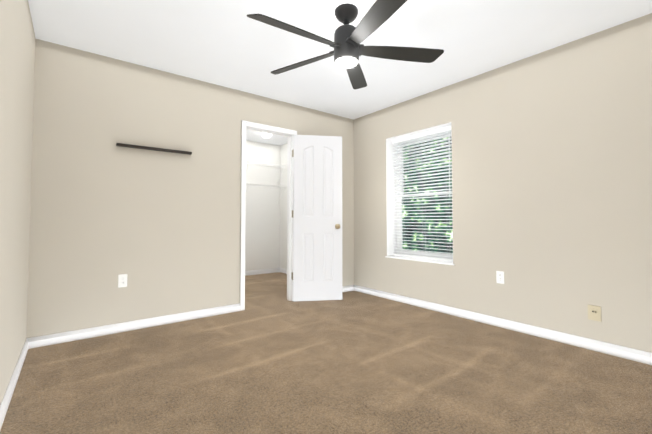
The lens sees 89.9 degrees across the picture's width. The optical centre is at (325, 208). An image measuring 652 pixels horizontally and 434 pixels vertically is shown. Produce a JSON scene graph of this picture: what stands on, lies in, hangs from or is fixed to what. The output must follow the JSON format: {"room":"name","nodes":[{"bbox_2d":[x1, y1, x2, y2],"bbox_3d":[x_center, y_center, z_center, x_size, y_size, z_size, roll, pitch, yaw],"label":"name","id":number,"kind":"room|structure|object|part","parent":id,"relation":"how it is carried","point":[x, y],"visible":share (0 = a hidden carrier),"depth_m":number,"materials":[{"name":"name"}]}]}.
{"room":"empty bedroom","nodes":[
{"label":"empty bedroom","id":0,"kind":"room"},
{"bbox_2d":[0,0,35,404],"bbox_3d":[-1.201,-0.191,1.031,0.120,2.440,4.025,1,-2,-38],"label":"wall","id":1,"kind":"structure","parent":0,"point":[17,53],"depth_m":1.85,"materials":[{"name":"beige paint"}]},
{"bbox_2d":[0,337,31,429],"bbox_3d":[-1.149,0.989,1.032,0.013,0.082,3.785,1,-2,-38],"label":"baseboard","id":2,"kind":"structure","parent":1,"relation":"attached to","point":[5,403],"depth_m":1.90,"materials":[{"name":"white wood"}]},
{"bbox_2d":[27,39,353,337],"bbox_3d":[-0.995,-0.102,3.660,3.430,2.440,0.120,1,-2,-38],"label":"wall","id":3,"kind":"structure","parent":0,"point":[161,230],"depth_m":3.00,"materials":[{"name":"beige paint"}]},
{"bbox_2d":[118,274,126,287],"bbox_3d":[-1.815,0.641,2.918,0.070,0.115,0.008,1,-2,-38],"label":"outlet","id":4,"kind":"object","parent":3,"relation":"attached to","point":[122,280],"visible":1,"depth_m":2.91,"materials":[{"name":"white plastic"}]},
{"bbox_2d":[32,303,239,347],"bbox_3d":[-1.614,1.057,3.057,1.702,0.082,0.013,1,-2,-38],"label":"baseboard","id":5,"kind":"structure","parent":3,"relation":"attached to","point":[51,339],"depth_m":2.92,"materials":[{"name":"white wood"}]},
{"bbox_2d":[116,143,191,154],"bbox_3d":[-1.609,-0.567,3.092,0.638,0.021,0.050,1,-2,-38],"label":"ledge shelf","id":6,"kind":"object","parent":3,"relation":"attached to","point":[152,148],"visible":1,"depth_m":3.06,"materials":[{"name":"black wood"}]},
{"bbox_2d":[240,120,296,310],"bbox_3d":[-0.694,0.071,3.888,0.728,2.108,0.156,1,-2,-38],"label":"door frame","id":7,"kind":"structure","parent":3,"relation":"attached to","point":[243,197],"depth_m":3.91,"materials":[{"name":"white wood"}]},
{"bbox_2d":[292,135,341,300],"bbox_3d":[-0.102,0.103,4.039,0.616,2.031,0.172,0,-2,-9],"label":"door","id":8,"kind":"structure","parent":3,"relation":"in","point":[317,218],"depth_m":4.02,"materials":[{"name":"white wood"}]},
{"bbox_3d":[-0.102,0.066,4.040,0.616,1.606,0.172,0,-2,-9],"label":"door hardware","id":9,"kind":"part","parent":8,"relation":"part of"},
{"bbox_2d":[342,285,351,292],"bbox_3d":[0.001,1.099,4.309,0.930,0.082,0.013,1,-2,-38],"label":"baseboard","id":10,"kind":"structure","parent":3,"relation":"attached to","point":[348,288],"depth_m":4.53,"materials":[{"name":"white wood"}]},
{"bbox_2d":[245,140,279,270],"bbox_3d":[-1.892,-0.037,5.615,2.450,2.440,0.120,1,-2,-38],"label":"wall","id":11,"kind":"structure","parent":0,"point":[262,235],"depth_m":6.09,"materials":[{"name":"white paint"}]},
{"bbox_2d":[245,268,278,275],"bbox_3d":[-1.804,1.141,5.559,2.330,0.082,0.013,1,-2,-38],"label":"baseboard","id":12,"kind":"structure","parent":11,"relation":"attached to","point":[263,271],"depth_m":6.04,"materials":[{"name":"white wood"}]},
{"bbox_2d":[246,161,286,203],"bbox_3d":[-1.714,-0.479,5.497,2.320,0.706,0.308,1,-2,-38],"label":"wire shelf","id":13,"kind":"object","parent":11,"relation":"attached to","point":[247,184],"visible":0.35,"depth_m":5.94,"materials":[{"name":"white metal"}]},
{"bbox_2d":[0,272,651,433],"bbox_3d":[-0.370,1.120,2.959,3.850,0.050,6.120,1,-2,-38],"label":"floor","id":14,"kind":"structure","parent":0,"point":[270,359],"depth_m":2.05,"materials":[{"name":"carpet"}]},
{"bbox_2d":[28,0,651,145],"bbox_3d":[-0.370,-1.369,3.042,3.850,0.050,6.120,1,-2,-38],"label":"ceiling","id":15,"kind":"structure","parent":0,"point":[228,44],"depth_m":2.59,"materials":[{"name":"white paint"}]},
{"bbox_2d":[261,132,271,137],"bbox_3d":[-0.978,-1.217,5.364,0.190,0.097,0.190,1,-2,-38],"label":"light fixture","id":16,"kind":"object","parent":15,"relation":"attached to","point":[265,135],"visible":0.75,"depth_m":5.31,"materials":[{"name":"white"}]},
{"bbox_2d":[247,0,443,88],"bbox_3d":[0.102,-1.182,2.232,1.292,0.378,1.335,1,-2,-38],"label":"fan","id":17,"kind":"object","parent":15,"relation":"hanging from","point":[348,50],"visible":1,"depth_m":2.20,"materials":[{"name":"black metal"}]},
{"bbox_2d":[280,13,651,352],"bbox_3d":[1.033,-0.088,4.088,0.300,2.440,6.120,1,-2,-38],"label":"wall","id":18,"kind":"structure","parent":0,"point":[552,181],"depth_m":2.79,"materials":[{"name":"beige paint"}]},
{"bbox_2d":[279,268,286,273],"bbox_3d":[-0.280,1.139,5.484,0.013,0.082,1.950,1,-2,-38],"label":"baseboard","id":19,"kind":"structure","parent":18,"relation":"attached to","point":[282,270],"depth_m":6.17,"materials":[{"name":"white wood"}]},
{"bbox_2d":[385,122,453,264],"bbox_3d":[1.124,-0.156,3.871,0.204,1.520,0.946,1,-2,-38],"label":"window frame","id":20,"kind":"structure","parent":18,"relation":"attached to","point":[391,206],"depth_m":4.21,"materials":[{"name":"white wood"}]},
{"bbox_2d":[392,126,452,261],"bbox_3d":[1.190,-0.155,3.922,0.157,1.518,0.918,1,-2,-38],"label":"window blinds","id":21,"kind":"object","parent":18,"relation":"attached to","point":[424,137],"visible":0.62,"depth_m":3.94,"materials":[{"name":"white plastic"}]},
{"bbox_2d":[496,271,503,283],"bbox_3d":[1.625,0.637,3.048,0.008,0.115,0.070,1,-2,-38],"label":"outlet","id":22,"kind":"object","parent":18,"relation":"attached to","point":[500,277],"visible":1,"depth_m":3.04,"materials":[{"name":"white plastic"}]},
{"bbox_2d":[352,285,651,364],"bbox_3d":[1.552,1.059,3.126,0.013,0.082,3.785,1,-2,-38],"label":"baseboard","id":23,"kind":"structure","parent":18,"relation":"attached to","point":[641,356],"depth_m":2.86,"materials":[{"name":"white wood"}]},
{"bbox_2d":[588,305,600,321],"bbox_3d":[2.047,0.795,2.492,0.016,0.112,0.080,1,-2,-38],"label":"jack","id":24,"kind":"object","parent":18,"relation":"attached to","point":[594,313],"visible":1,"depth_m":2.49,"materials":[{"name":"beige plastic"}]},
{"label":"outside","id":25,"kind":"structure","parent":0,"visible":0},
{"bbox_2d":[402,137,452,253],"bbox_3d":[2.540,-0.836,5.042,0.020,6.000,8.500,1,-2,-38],"label":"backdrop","id":26,"kind":"structure","parent":25,"point":[413,240],"depth_m":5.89,"materials":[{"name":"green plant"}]}
]}

